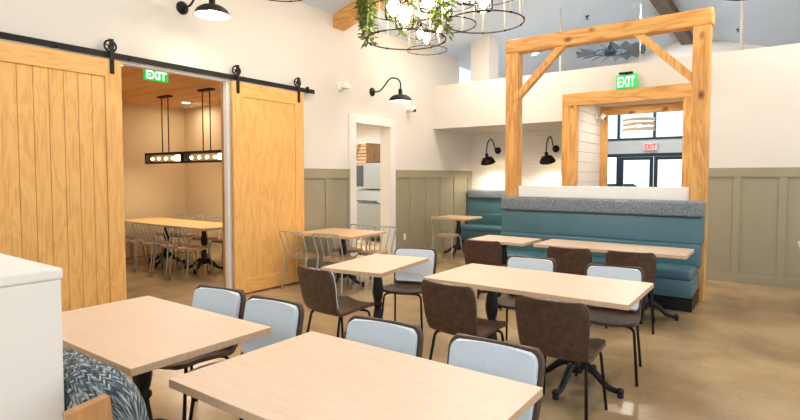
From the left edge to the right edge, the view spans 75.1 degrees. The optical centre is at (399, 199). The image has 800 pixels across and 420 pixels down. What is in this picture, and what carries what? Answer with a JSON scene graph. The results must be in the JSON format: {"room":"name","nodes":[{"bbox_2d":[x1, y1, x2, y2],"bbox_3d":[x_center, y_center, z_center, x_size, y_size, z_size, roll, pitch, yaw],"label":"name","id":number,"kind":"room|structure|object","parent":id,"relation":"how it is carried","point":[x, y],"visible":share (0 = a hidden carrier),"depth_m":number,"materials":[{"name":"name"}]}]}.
{"room":"eatery","nodes":[
{"label":"eatery","id":0,"kind":"room"},
{"bbox_2d":[0,253,64,419],"bbox_3d":[-1.843,0.848,1.506,1.185,1.270,1.140,2,3,36],"label":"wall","id":1,"kind":"structure","parent":0,"point":[31,342],"depth_m":1.54,"materials":[{"name":"white paint"}]},
{"bbox_2d":[122,101,186,256],"bbox_3d":[-6.019,-0.323,8.870,0.150,2.950,5.350,2,3,36],"label":"wall","id":2,"kind":"structure","parent":0,"point":[150,190],"depth_m":10.27,"materials":[{"name":"beige paint"}]},
{"bbox_2d":[121,65,220,107],"bbox_3d":[-4.281,-1.766,7.457,4.245,0.060,5.200,2,3,36],"label":"ceiling","id":3,"kind":"structure","parent":0,"point":[135,89],"depth_m":8.44,"materials":[{"name":"brown wood"}]},
{"bbox_2d":[143,69,167,82],"bbox_3d":[-2.863,-1.532,6.104,0.117,0.288,0.290,2,3,36],"label":"exit sign","id":4,"kind":"object","parent":3,"relation":"hanging from","point":[151,75],"visible":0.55,"depth_m":6.09,"materials":[{"name":"green plastic"}]},
{"bbox_2d":[145,95,182,163],"bbox_3d":[-4.122,-1.222,9.144,1.160,1.180,0.140,2,3,36],"label":"linear pendant","id":5,"kind":"object","parent":3,"relation":"hanging from","point":[178,156],"visible":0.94,"depth_m":9.10,"materials":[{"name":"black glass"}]},
{"bbox_2d":[179,102,210,106],"bbox_3d":[-3.999,-1.851,10.150,0.650,0.012,0.300,2,3,36],"label":"ceiling vent","id":6,"kind":"object","parent":3,"relation":"in","point":[193,104],"visible":1,"depth_m":10.12,"materials":[{"name":"white metal"}]},
{"bbox_2d":[183,88,221,162],"bbox_3d":[-3.132,-1.190,8.431,1.160,1.180,0.140,2,3,36],"label":"linear pendant","id":7,"kind":"object","parent":3,"relation":"hanging from","point":[187,157],"visible":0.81,"depth_m":8.45,"materials":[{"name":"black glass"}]},
{"bbox_2d":[184,104,222,254],"bbox_3d":[-2.716,-0.360,9.692,4.245,2.950,0.150,2,3,36],"label":"wall","id":8,"kind":"structure","parent":0,"point":[203,181],"depth_m":10.48,"materials":[{"name":"beige paint"}]},
{"bbox_2d":[0,0,505,282],"bbox_3d":[-0.959,-0.866,8.462,0.236,4.070,18.650,2,3,36],"label":"wall","id":9,"kind":"structure","parent":0,"point":[271,41],"depth_m":7.94,"materials":[{"name":"beige paint"}]},
{"bbox_2d":[58,49,233,288],"bbox_3d":[-2.764,-0.110,5.911,0.114,2.790,1.950,2,3,36],"label":"door frame","id":10,"kind":"structure","parent":9,"relation":"attached to","point":[225,84],"depth_m":6.62,"materials":[{"name":"white paint"}]},
{"bbox_2d":[0,31,314,93],"bbox_3d":[-2.632,-1.521,5.894,0.090,0.090,4.580,2,3,36],"label":"door track","id":11,"kind":"object","parent":9,"relation":"attached to","point":[3,35],"visible":0.94,"depth_m":5.59,"materials":[{"name":"black metal"}]},
{"bbox_2d":[0,38,126,311],"bbox_3d":[-3.275,-0.163,4.999,0.065,2.933,1.218,2,3,36],"label":"door","id":12,"kind":"structure","parent":11,"relation":"hanging from","point":[62,172],"depth_m":5.05,"materials":[{"name":"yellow wood"}]},
{"bbox_2d":[176,0,230,20],"bbox_3d":[-2.224,-2.230,5.839,0.780,0.405,0.400,2,3,36],"label":"gooseneck lamp","id":13,"kind":"object","parent":9,"relation":"attached to","point":[210,11],"visible":1,"depth_m":5.85,"materials":[{"name":"black metal"}]},
{"bbox_2d":[231,65,304,292],"bbox_3d":[-1.759,-0.257,7.098,0.065,2.933,1.210,2,3,36],"label":"door","id":14,"kind":"structure","parent":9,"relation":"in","point":[267,123],"depth_m":7.03,"materials":[{"name":"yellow wood"}]},
{"bbox_2d":[337,82,349,91],"bbox_3d":[-0.890,-1.787,8.256,0.140,0.150,0.175,2,3,36],"label":"emergency light","id":15,"kind":"object","parent":9,"relation":"attached to","point":[341,86],"visible":1,"depth_m":8.23,"materials":[{"name":"beige plastic"}]},
{"bbox_2d":[348,113,395,257],"bbox_3d":[-0.549,-0.143,9.093,0.240,2.570,1.280,2,3,36],"label":"door frame","id":16,"kind":"structure","parent":9,"relation":"attached to","point":[388,133],"depth_m":9.44,"materials":[{"name":"paint"}]},
{"bbox_2d":[369,77,412,102],"bbox_3d":[-0.153,-1.828,8.707,0.805,0.415,0.410,2,3,36],"label":"gooseneck lamp","id":17,"kind":"object","parent":9,"relation":"attached to","point":[399,98],"visible":1,"depth_m":8.62,"materials":[{"name":"black metal"}]},
{"bbox_2d":[406,106,415,112],"bbox_3d":[0.223,-1.690,9.762,0.189,0.120,0.120,2,3,36],"label":"security camera","id":18,"kind":"object","parent":9,"relation":"attached to","point":[412,108],"visible":1,"depth_m":9.72,"materials":[{"name":"beige plastic"}]},
{"bbox_2d":[198,106,379,236],"bbox_3d":[-1.491,-0.462,11.395,4.035,3.000,4.050,2,3,36],"label":"wall","id":19,"kind":"structure","parent":0,"point":[364,134],"depth_m":13.24,"materials":[{"name":"white paint"}]},
{"bbox_2d":[63,237,799,419],"bbox_3d":[0.417,1.252,7.563,14.900,0.080,18.650,2,3,36],"label":"floor","id":20,"kind":"structure","parent":0,"point":[736,356],"depth_m":4.66,"materials":[{"name":"concrete"}]},
{"bbox_2d":[62,348,148,419],"bbox_3d":[-0.958,0.988,1.897,0.598,0.955,0.680,2,3,36],"label":"lounge chair","id":21,"kind":"object","parent":20,"relation":"on","point":[94,389],"visible":0.69,"depth_m":1.60,"materials":[{"name":"blue fabric"}]},
{"bbox_2d":[125,237,146,262],"bbox_3d":[-4.821,0.737,9.116,0.451,0.812,0.538,2,3,33],"label":"metal chair","id":22,"kind":"object","parent":20,"relation":"on","point":[125,237],"visible":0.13,"depth_m":9.21,"materials":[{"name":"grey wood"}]},
{"bbox_2d":[125,221,161,270],"bbox_3d":[-4.400,0.751,8.812,0.451,0.812,0.537,2,3,36],"label":"metal chair","id":23,"kind":"object","parent":20,"relation":"on","point":[134,241],"visible":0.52,"depth_m":8.64,"materials":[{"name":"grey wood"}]},
{"bbox_2d":[132,222,177,273],"bbox_3d":[-4.010,0.763,8.531,0.451,0.812,0.538,2,3,34],"label":"metal chair","id":24,"kind":"object","parent":20,"relation":"on","point":[151,243],"visible":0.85,"depth_m":8.40,"materials":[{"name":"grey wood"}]},
{"bbox_2d":[62,296,270,419],"bbox_3d":[-1.402,1.049,2.841,1.240,0.750,0.745,2,3,36],"label":"dining table","id":25,"kind":"object","parent":20,"relation":"on","point":[139,336],"visible":0.8,"depth_m":2.70,"materials":[{"name":"brown wood"}]},
{"bbox_2d":[150,213,187,258],"bbox_3d":[-4.430,0.697,10.001,0.451,0.812,0.538,2,3,35],"label":"metal chair","id":26,"kind":"object","parent":20,"relation":"on","point":[175,213],"visible":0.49,"depth_m":10.05,"materials":[{"name":"grey metal"}]},
{"bbox_2d":[149,223,194,277],"bbox_3d":[-3.606,0.776,8.240,0.451,0.812,0.538,2,3,39],"label":"metal chair","id":27,"kind":"object","parent":20,"relation":"on","point":[168,245],"visible":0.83,"depth_m":8.14,"materials":[{"name":"grey metal"}]},
{"bbox_2d":[125,217,222,273],"bbox_3d":[-3.850,0.770,9.037,2.730,0.750,0.820,2,3,36],"label":"dining table","id":28,"kind":"object","parent":20,"relation":"on","point":[203,226],"visible":0.76,"depth_m":8.77,"materials":[{"name":"brown wood"}]},
{"bbox_2d":[165,214,202,261],"bbox_3d":[-4.024,0.711,9.708,0.451,0.812,0.538,2,3,38],"label":"metal chair","id":29,"kind":"object","parent":20,"relation":"on","point":[188,234],"visible":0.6,"depth_m":9.70,"materials":[{"name":"grey metal"}]},
{"bbox_2d":[166,225,214,280],"bbox_3d":[-3.199,0.790,7.946,0.451,0.812,0.538,2,3,33],"label":"metal chair","id":30,"kind":"object","parent":20,"relation":"on","point":[188,248],"visible":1,"depth_m":7.84,"materials":[{"name":"grey metal"}]},
{"bbox_2d":[158,284,245,419],"bbox_3d":[-1.314,1.000,3.293,0.461,0.810,0.543,1,3,29],"label":"dining chair","id":31,"kind":"object","parent":20,"relation":"on","point":[230,302],"visible":0.44,"depth_m":3.38,"materials":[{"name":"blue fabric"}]},
{"bbox_2d":[186,216,222,265],"bbox_3d":[-3.458,0.729,9.300,0.451,0.812,0.538,2,3,33],"label":"metal chair","id":32,"kind":"object","parent":20,"relation":"on","point":[209,237],"visible":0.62,"depth_m":9.33,"materials":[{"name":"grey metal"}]},
{"bbox_2d":[206,238,222,266],"bbox_3d":[-2.970,0.745,8.948,0.451,0.812,0.537,2,3,36],"label":"metal chair","id":33,"kind":"object","parent":20,"relation":"on","point":[221,239],"visible":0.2,"depth_m":8.79,"materials":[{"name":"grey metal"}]},
{"bbox_2d":[187,295,303,419],"bbox_3d":[-0.878,1.015,2.973,0.461,0.810,0.543,2,3,31],"label":"dining chair","id":34,"kind":"object","parent":20,"relation":"on","point":[285,318],"visible":0.3,"depth_m":3.11,"materials":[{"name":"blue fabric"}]},
{"bbox_2d":[279,230,325,288],"bbox_3d":[-1.325,0.823,7.212,0.451,0.812,0.538,2,3,33],"label":"metal chair","id":35,"kind":"object","parent":20,"relation":"on","point":[305,255],"visible":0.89,"depth_m":7.10,"materials":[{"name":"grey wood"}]},
{"bbox_2d":[297,265,373,338],"bbox_3d":[-0.535,0.950,4.414,0.461,0.810,0.543,2,4,44],"label":"dining chair","id":36,"kind":"object","parent":20,"relation":"on","point":[317,286],"visible":0.99,"depth_m":4.24,"materials":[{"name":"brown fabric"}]},
{"bbox_2d":[312,233,361,294],"bbox_3d":[-0.836,0.835,6.946,0.451,0.812,0.538,1,3,28],"label":"metal chair","id":37,"kind":"object","parent":20,"relation":"on","point":[332,258],"visible":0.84,"depth_m":6.80,"materials":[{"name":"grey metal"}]},
{"bbox_2d":[294,228,385,286],"bbox_3d":[-0.846,0.841,7.451,1.000,0.750,0.840,2,3,32],"label":"dining table","id":38,"kind":"object","parent":20,"relation":"on","point":[349,234],"visible":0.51,"depth_m":7.37,"materials":[{"name":"beige wood"}]},
{"bbox_2d":[329,224,371,283],"bbox_3d":[-0.758,0.796,7.809,0.451,0.812,0.538,2,3,38],"label":"metal chair","id":39,"kind":"object","parent":20,"relation":"on","point":[351,249],"visible":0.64,"depth_m":7.82,"materials":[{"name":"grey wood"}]},
{"bbox_2d":[169,331,542,419],"bbox_3d":[-0.186,1.085,2.032,1.230,0.750,0.785,2,3,36],"label":"dining table","id":40,"kind":"object","parent":20,"relation":"on","point":[312,375],"visible":1,"depth_m":1.99,"materials":[{"name":"brown wood"}]},
{"bbox_2d":[356,163,379,235],"bbox_3d":[-0.582,0.059,12.624,0.940,1.850,0.732,2,3,36],"label":"machine","id":41,"kind":"object","parent":20,"relation":"on","point":[367,174],"visible":0.33,"depth_m":12.37,"materials":[{"name":"silver metal"}]},
{"bbox_2d":[356,165,362,185],"bbox_3d":[-1.003,-0.564,12.542,0.300,0.500,0.012,2,3,36],"label":"vent grille","id":42,"kind":"object","parent":41,"relation":"attached to","point":[359,168],"depth_m":12.51,"materials":[{"name":"metal"}]},
{"bbox_2d":[356,143,379,163],"bbox_3d":[-0.810,-1.119,12.768,0.400,0.490,0.580,2,3,36],"label":"crate","id":43,"kind":"object","parent":41,"relation":"on","point":[366,152],"visible":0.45,"depth_m":12.57,"materials":[{"name":"brown wood"}]},
{"bbox_2d":[351,225,396,284],"bbox_3d":[-0.371,0.808,7.530,0.451,0.812,0.538,2,3,32],"label":"metal chair","id":44,"kind":"object","parent":20,"relation":"on","point":[370,251],"visible":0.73,"depth_m":7.60,"materials":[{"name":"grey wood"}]},
{"bbox_2d":[321,253,428,336],"bbox_3d":[-0.206,0.959,4.846,0.696,0.750,0.930,1,3,28],"label":"dining table","id":45,"kind":"object","parent":20,"relation":"on","point":[377,266],"visible":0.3,"depth_m":4.79,"materials":[{"name":"brown wood"}]},
{"bbox_2d":[345,314,423,357],"bbox_3d":[-0.201,1.036,2.509,0.461,0.810,0.543,2,3,31],"label":"dining chair","id":46,"kind":"object","parent":20,"relation":"on","point":[402,337],"visible":0.38,"depth_m":2.66,"materials":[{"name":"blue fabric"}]},
{"bbox_2d":[382,247,436,330],"bbox_3d":[0.087,0.915,5.189,0.461,0.810,0.543,1,3,19],"label":"dining chair","id":47,"kind":"object","parent":20,"relation":"on","point":[408,281],"visible":0.77,"depth_m":5.32,"materials":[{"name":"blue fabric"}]},
{"bbox_2d":[430,216,463,261],"bbox_3d":[0.872,0.711,9.706,0.451,0.812,0.538,2,3,32],"label":"metal chair","id":48,"kind":"object","parent":20,"relation":"on","point":[447,234],"visible":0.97,"depth_m":9.59,"materials":[{"name":"grey metal"}]},
{"bbox_2d":[431,215,481,256],"bbox_3d":[1.123,0.717,10.219,0.750,0.750,0.718,2,3,36],"label":"dining table","id":49,"kind":"object","parent":20,"relation":"on","point":[458,218],"visible":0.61,"depth_m":10.17,"materials":[{"name":"beige wood"}]},
{"bbox_2d":[421,279,506,359],"bbox_3d":[0.481,0.977,3.822,0.461,0.810,0.543,2,3,42],"label":"dining chair","id":50,"kind":"object","parent":20,"relation":"on","point":[451,309],"visible":0.94,"depth_m":3.64,"materials":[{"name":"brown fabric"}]},
{"bbox_2d":[460,189,504,244],"bbox_3d":[2.477,0.440,10.865,2.546,1.245,0.770,2,3,36],"label":"banquette","id":51,"kind":"object","parent":20,"relation":"on","point":[486,204],"visible":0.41,"depth_m":11.32,"materials":[{"name":"teal leather"}]},
{"bbox_2d":[461,224,501,232],"bbox_3d":[2.409,0.638,10.778,2.544,0.113,0.535,2,3,36],"label":"seat cushion","id":52,"kind":"object","parent":51,"relation":"on","point":[465,228],"depth_m":11.05,"materials":[{"name":"teal leather"}]},
{"bbox_2d":[463,239,505,310],"bbox_3d":[1.060,0.867,6.257,0.461,0.810,0.543,1,3,28],"label":"dining chair","id":53,"kind":"object","parent":20,"relation":"on","point":[475,251],"visible":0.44,"depth_m":6.03,"materials":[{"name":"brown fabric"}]},
{"bbox_2d":[447,333,544,419],"bbox_3d":[0.299,1.051,2.174,0.461,0.810,0.543,2,3,34],"label":"dining chair","id":54,"kind":"object","parent":20,"relation":"on","point":[516,362],"visible":0.55,"depth_m":2.31,"materials":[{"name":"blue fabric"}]},
{"bbox_2d":[468,235,540,296],"bbox_3d":[1.327,0.878,6.636,0.740,0.750,0.696,2,3,36],"label":"dining table","id":55,"kind":"object","parent":20,"relation":"on","point":[505,241],"visible":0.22,"depth_m":6.58,"materials":[{"name":"brown wood"}]},
{"bbox_2d":[497,255,555,340],"bbox_3d":[1.091,0.941,4.615,0.461,0.810,0.543,1,3,30],"label":"dining chair","id":56,"kind":"object","parent":20,"relation":"on","point":[507,301],"visible":0.36,"depth_m":4.76,"materials":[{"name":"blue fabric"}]},
{"bbox_2d":[423,263,653,399],"bbox_3d":[1.039,0.996,4.022,1.525,0.750,0.820,2,3,36],"label":"dining table","id":57,"kind":"object","parent":20,"relation":"on","point":[587,290],"visible":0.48,"depth_m":3.82,"materials":[{"name":"brown wood"}]},
{"bbox_2d":[515,295,607,419],"bbox_3d":[1.052,0.997,3.368,0.461,0.810,0.543,2,3,36],"label":"dining chair","id":58,"kind":"object","parent":20,"relation":"on","point":[559,329],"visible":0.98,"depth_m":3.16,"materials":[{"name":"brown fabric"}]},
{"bbox_2d":[547,246,591,325],"bbox_3d":[1.881,0.895,5.647,0.461,0.810,0.543,2,3,31],"label":"dining chair","id":59,"kind":"object","parent":20,"relation":"on","point":[575,261],"visible":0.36,"depth_m":5.41,"materials":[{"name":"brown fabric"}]},
{"bbox_2d":[501,196,705,312],"bbox_3d":[2.472,0.621,6.847,2.594,1.245,0.770,2,3,36],"label":"banquette","id":60,"kind":"object","parent":20,"relation":"on","point":[662,223],"visible":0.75,"depth_m":6.65,"materials":[{"name":"teal leather"}]},
{"bbox_2d":[507,249,696,280],"bbox_3d":[2.384,0.818,6.774,2.544,0.113,0.535,2,3,36],"label":"seat cushion","id":61,"kind":"object","parent":60,"relation":"on","point":[666,270],"depth_m":6.20,"materials":[{"name":"teal leather"}]},
{"bbox_2d":[505,7,714,300],"bbox_3d":[2.734,-0.570,7.215,2.712,3.592,0.198,2,3,36],"label":"frame","id":62,"kind":"object","parent":20,"relation":"on","point":[701,21],"visible":0.81,"depth_m":6.70,"materials":[{"name":"brown wood"}]},
{"bbox_2d":[575,263,644,386],"bbox_3d":[1.672,0.962,4.140,0.461,0.810,0.543,1,3,28],"label":"dining chair","id":63,"kind":"object","parent":20,"relation":"on","point":[604,316],"visible":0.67,"depth_m":4.21,"materials":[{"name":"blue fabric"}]},
{"bbox_2d":[533,239,693,323],"bbox_3d":[2.398,0.909,5.937,1.595,0.750,0.696,2,3,36],"label":"dining table","id":64,"kind":"object","parent":20,"relation":"on","point":[664,252],"visible":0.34,"depth_m":5.75,"materials":[{"name":"brown wood"}]},
{"bbox_2d":[561,83,691,186],"bbox_3d":[3.689,-0.306,8.481,2.090,2.950,0.160,2,3,36],"label":"frame","id":65,"kind":"object","parent":20,"relation":"on","point":[571,103],"visible":0.43,"depth_m":8.54,"materials":[{"name":"brown wood"}]},
{"bbox_2d":[605,250,656,333],"bbox_3d":[2.380,0.907,5.361,0.461,0.810,0.543,1,3,27],"label":"dining chair","id":66,"kind":"object","parent":20,"relation":"on","point":[647,262],"visible":0.41,"depth_m":5.11,"materials":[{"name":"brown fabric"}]},
{"bbox_2d":[600,102,682,185],"bbox_3d":[4.580,-0.320,9.713,1.621,2.868,0.120,2,3,36],"label":"frame","id":67,"kind":"object","parent":20,"relation":"on","point":[675,106],"visible":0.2,"depth_m":9.94,"materials":[{"name":"brown wood"}]},
{"bbox_2d":[470,34,497,81],"bbox_3d":[1.728,-2.790,10.644,0.410,1.005,0.430,2,3,36],"label":"wall column","id":68,"kind":"structure","parent":0,"point":[484,51],"depth_m":10.47,"materials":[{"name":"beige paint"}]},
{"bbox_2d":[471,130,561,189],"bbox_3d":[2.734,-0.203,11.212,2.645,2.500,0.120,2,3,36],"label":"wall","id":69,"kind":"structure","parent":0,"point":[488,177],"depth_m":11.16,"materials":[{"name":"white paint"}]},
{"bbox_2d":[481,139,500,165],"bbox_3d":[1.982,-1.019,11.256,0.320,0.585,0.629,2,3,36],"label":"gooseneck lamp","id":70,"kind":"object","parent":69,"relation":"attached to","point":[487,160],"visible":1,"depth_m":11.06,"materials":[{"name":"black metal"}]},
{"bbox_2d":[539,136,559,164],"bbox_3d":[3.036,-0.985,10.496,0.320,0.585,0.629,2,3,36],"label":"gooseneck lamp","id":71,"kind":"object","parent":69,"relation":"attached to","point":[547,159],"visible":1,"depth_m":10.29,"materials":[{"name":"black metal"}]},
{"bbox_2d":[299,0,799,76],"bbox_3d":[2.702,-3.161,5.714,9.265,1.758,18.650,2,3,36],"label":"ceiling","id":72,"kind":"structure","parent":0,"point":[767,23],"depth_m":10.47,"materials":[{"name":"white paint"}]},
{"bbox_2d":[269,0,301,1],"bbox_3d":[-1.167,-2.655,5.019,0.667,1.276,0.674,2,3,36],"label":"cage pendant","id":73,"kind":"object","parent":72,"relation":"hanging from","point":[269,0],"visible":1,"depth_m":5.36,"materials":[{"name":"brown metal"}]},
{"bbox_2d":[333,0,387,30],"bbox_3d":[0.496,-3.279,7.139,3.615,1.290,0.255,2,3,36],"label":"rafter","id":74,"kind":"object","parent":72,"relation":"attached to","point":[343,19],"visible":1,"depth_m":8.00,"materials":[{"name":"brown wood"}]},
{"bbox_2d":[365,0,445,50],"bbox_3d":[0.050,-2.497,4.247,0.667,2.386,0.674,2,3,36],"label":"cage pendant","id":75,"kind":"object","parent":72,"relation":"hanging from","point":[393,6],"visible":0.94,"depth_m":4.25,"materials":[{"name":"brown metal"}]},
{"bbox_2d":[352,0,379,48],"bbox_3d":[-0.283,-1.615,4.278,0.267,0.678,0.500,0,3,-7],"label":"trailing vine","id":76,"kind":"object","parent":75,"relation":"hanging from","point":[362,5],"visible":0.91,"depth_m":4.29,"materials":[{"name":"green plant"}]},
{"bbox_2d":[385,0,399,20],"bbox_3d":[-0.053,-1.790,4.427,0.156,0.505,0.156,2,3,36],"label":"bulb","id":77,"kind":"object","parent":75,"relation":"on","point":[391,7],"depth_m":4.41,"materials":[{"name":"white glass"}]},
{"bbox_2d":[395,0,413,27],"bbox_3d":[0.038,-1.723,4.265,0.156,0.625,0.156,2,3,36],"label":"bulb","id":78,"kind":"object","parent":75,"relation":"on","point":[405,10],"depth_m":4.25,"materials":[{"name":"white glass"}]},
{"bbox_2d":[380,0,449,36],"bbox_3d":[0.143,-1.689,4.468,0.734,0.572,0.309,2,3,36],"label":"trailing vine","id":79,"kind":"object","parent":75,"relation":"hanging from","point":[434,15],"visible":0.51,"depth_m":4.52,"materials":[{"name":"green plant"}]},
{"bbox_2d":[420,0,437,12],"bbox_3d":[0.238,-1.793,4.266,0.156,0.485,0.156,2,3,36],"label":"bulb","id":80,"kind":"object","parent":75,"relation":"on","point":[429,3],"depth_m":4.26,"materials":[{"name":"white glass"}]},
{"bbox_2d":[435,0,456,40],"bbox_3d":[0.389,-1.610,4.226,0.235,0.647,0.193,-1,3,-30],"label":"trailing vine","id":81,"kind":"object","parent":75,"relation":"hanging from","point":[445,17],"visible":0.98,"depth_m":4.22,"materials":[{"name":"green plant"}]},
{"bbox_2d":[416,0,430,27],"label":"cage pendant","id":82,"kind":"object","parent":72,"relation":"hanging from","point":[419,0],"depth_m":5.71,"materials":[{"name":"brown metal"}]},
{"bbox_2d":[407,2,446,54],"bbox_3d":[0.441,-2.826,8.483,0.667,0.808,0.674,2,3,36],"label":"cage pendant","id":83,"kind":"object","parent":72,"relation":"hanging from","point":[425,38],"visible":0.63,"depth_m":8.47,"materials":[{"name":"brown metal"}]},
{"bbox_2d":[416,23,424,39],"bbox_3d":[0.338,-2.783,8.633,0.156,0.255,0.156,2,3,36],"label":"glass jar","id":84,"kind":"object","parent":83,"relation":"on","point":[420,26],"depth_m":8.60,"materials":[{"name":"glass"}]},
{"bbox_2d":[422,25,429,44],"bbox_3d":[0.429,-2.680,8.474,0.156,0.305,0.156,2,3,36],"label":"glass jar","id":85,"kind":"object","parent":83,"relation":"on","point":[426,37],"depth_m":8.45,"materials":[{"name":"glass"}]},
{"bbox_2d":[445,0,476,31],"label":"cage pendant","id":86,"kind":"object","parent":72,"relation":"hanging from","point":[451,16],"depth_m":5.73,"materials":[{"name":"brown metal"}]},
{"bbox_2d":[445,0,524,33],"bbox_3d":[0.715,-2.660,4.348,0.667,2.356,0.674,2,3,36],"label":"cage pendant","id":87,"kind":"object","parent":72,"relation":"hanging from","point":[482,3],"visible":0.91,"depth_m":4.41,"materials":[{"name":"brown metal"}]},
{"bbox_2d":[474,0,492,12],"bbox_3d":[0.703,-1.900,4.366,0.156,0.625,0.156,2,3,36],"label":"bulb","id":88,"kind":"object","parent":87,"relation":"on","point":[482,3],"depth_m":4.36,"materials":[{"name":"glass"}]},
{"bbox_2d":[576,40,645,62],"bbox_3d":[4.780,-3.539,11.826,1.480,0.550,1.480,2,1,36],"label":"fan","id":89,"kind":"object","parent":72,"relation":"hanging from","point":[633,49],"visible":0.99,"depth_m":11.74,"materials":[{"name":"grey metal"}]},
{"bbox_2d":[623,41,654,131],"bbox_3d":[4.907,-2.703,10.653,0.604,2.604,0.601,2,3,36],"label":"pendant","id":90,"kind":"object","parent":72,"relation":"hanging from","point":[632,124],"visible":0.98,"depth_m":10.55,"materials":[{"name":"white paint"}]},
{"bbox_2d":[649,0,692,44],"bbox_3d":[2.068,-3.785,6.051,0.280,0.180,18.500,2,3,36],"label":"ridge beam","id":91,"kind":"structure","parent":72,"relation":"attached to","point":[663,7],"depth_m":10.91,"materials":[{"name":"brown wood"}]},
{"bbox_2d":[578,105,600,185],"bbox_3d":[3.390,-0.319,9.653,0.235,2.870,1.630,2,3,36],"label":"wall","id":92,"kind":"structure","parent":0,"point":[589,134],"depth_m":9.52,"materials":[{"name":"beige paint"}]},
{"bbox_2d":[595,114,606,119],"bbox_3d":[3.787,-1.551,9.786,0.189,0.120,0.120,2,3,36],"label":"security camera","id":93,"kind":"object","parent":92,"relation":"attached to","point":[602,116],"visible":1,"depth_m":9.74,"materials":[{"name":"beige plastic"}]},
{"bbox_2d":[518,185,688,200],"bbox_3d":[2.740,0.522,7.272,2.275,1.405,0.110,2,3,36],"label":"wall","id":94,"kind":"structure","parent":0,"point":[605,192],"depth_m":7.11,"materials":[{"name":"white paint"}]},
{"bbox_2d":[433,43,799,133],"bbox_3d":[4.825,-1.764,8.551,9.065,0.857,1.630,2,3,36],"label":"wall","id":95,"kind":"structure","parent":0,"point":[764,77],"depth_m":8.57,"materials":[{"name":"beige paint"}]},
{"bbox_2d":[559,8,561,70],"bbox_3d":[3.079,-2.951,9.988,0.070,1.386,0.070,2,3,36],"label":"conduit pipe","id":96,"kind":"object","parent":95,"relation":"on","point":[561,8],"visible":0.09,"depth_m":9.96,"materials":[{"name":"white metal"}]},
{"bbox_2d":[616,71,636,88],"bbox_3d":[3.631,-1.909,8.346,0.310,0.260,0.060,2,3,36],"label":"exit sign","id":97,"kind":"object","parent":95,"relation":"attached to","point":[623,81],"visible":1,"depth_m":8.33,"materials":[{"name":"green plastic"}]},
{"bbox_2d":[740,1,743,49],"bbox_3d":[5.441,-2.875,8.285,0.070,1.387,0.070,2,3,36],"label":"conduit pipe","id":98,"kind":"object","parent":95,"relation":"on","point":[742,2],"visible":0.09,"depth_m":8.28,"materials":[{"name":"white metal"}]},
{"bbox_2d":[620,39,765,63],"bbox_3d":[8.196,-1.635,13.232,9.065,5.180,0.150,2,3,36],"label":"wall","id":99,"kind":"structure","parent":0,"point":[675,49],"depth_m":13.60,"materials":[{"name":"beige paint"}]},
{"bbox_2d":[608,112,682,186],"bbox_3d":[6.884,-0.889,14.213,3.730,3.600,0.110,2,3,36],"label":"window","id":100,"kind":"structure","parent":99,"relation":"in","point":[619,147],"depth_m":14.34,"materials":[{"name":"metal"}]},
{"bbox_2d":[619,157,653,186],"bbox_3d":[6.529,-0.141,14.434,0.855,2.065,0.142,2,3,36],"label":"door","id":101,"kind":"structure","parent":100,"relation":"attached to","point":[651,163],"depth_m":14.35,"materials":[{"name":"metal"}]},
{"bbox_2d":[644,143,657,149],"bbox_3d":[6.802,-1.431,14.127,0.330,0.200,0.067,2,3,36],"label":"exit sign","id":102,"kind":"object","parent":100,"relation":"attached to","point":[647,146],"visible":1,"depth_m":14.10,"materials":[{"name":"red plastic"}]},
{"bbox_2d":[653,156,681,186],"bbox_3d":[7.239,-0.117,13.923,0.855,2.065,0.142,2,3,36],"label":"door","id":103,"kind":"structure","parent":100,"relation":"attached to","point":[655,182],"depth_m":14.10,"materials":[{"name":"metal"}]},
{"bbox_2d":[706,106,799,288],"bbox_3d":[6.301,0.003,6.628,4.330,2.500,0.186,2,3,36],"label":"wall","id":104,"kind":"structure","parent":0,"point":[753,225],"depth_m":7.43,"materials":[{"name":"beige paint"}]},
{"label":"outside","id":105,"kind":"structure","parent":0,"visible":0},
{"bbox_3d":[11.704,0.970,16.278,180.000,0.100,180.000,2,3,36],"label":"ground","id":106,"kind":"structure","parent":105,"visible":0},
{"bbox_2d":[607,182,648,186],"bbox_3d":[9.796,-0.090,23.163,4.240,1.400,1.760,2,3,36],"label":"car","id":107,"kind":"object","parent":106,"relation":"on","point":[625,184],"visible":0.02,"depth_m":22.22,"materials":[{"name":"white paint"}]},
{"bbox_2d":[607,156,681,186],"bbox_3d":[17.685,-2.320,44.954,44.400,3.900,6.300,2,3,36],"label":"building","id":108,"kind":"structure","parent":106,"relation":"on","point":[669,171],"depth_m":40.38,"materials":[{"name":"paint"}]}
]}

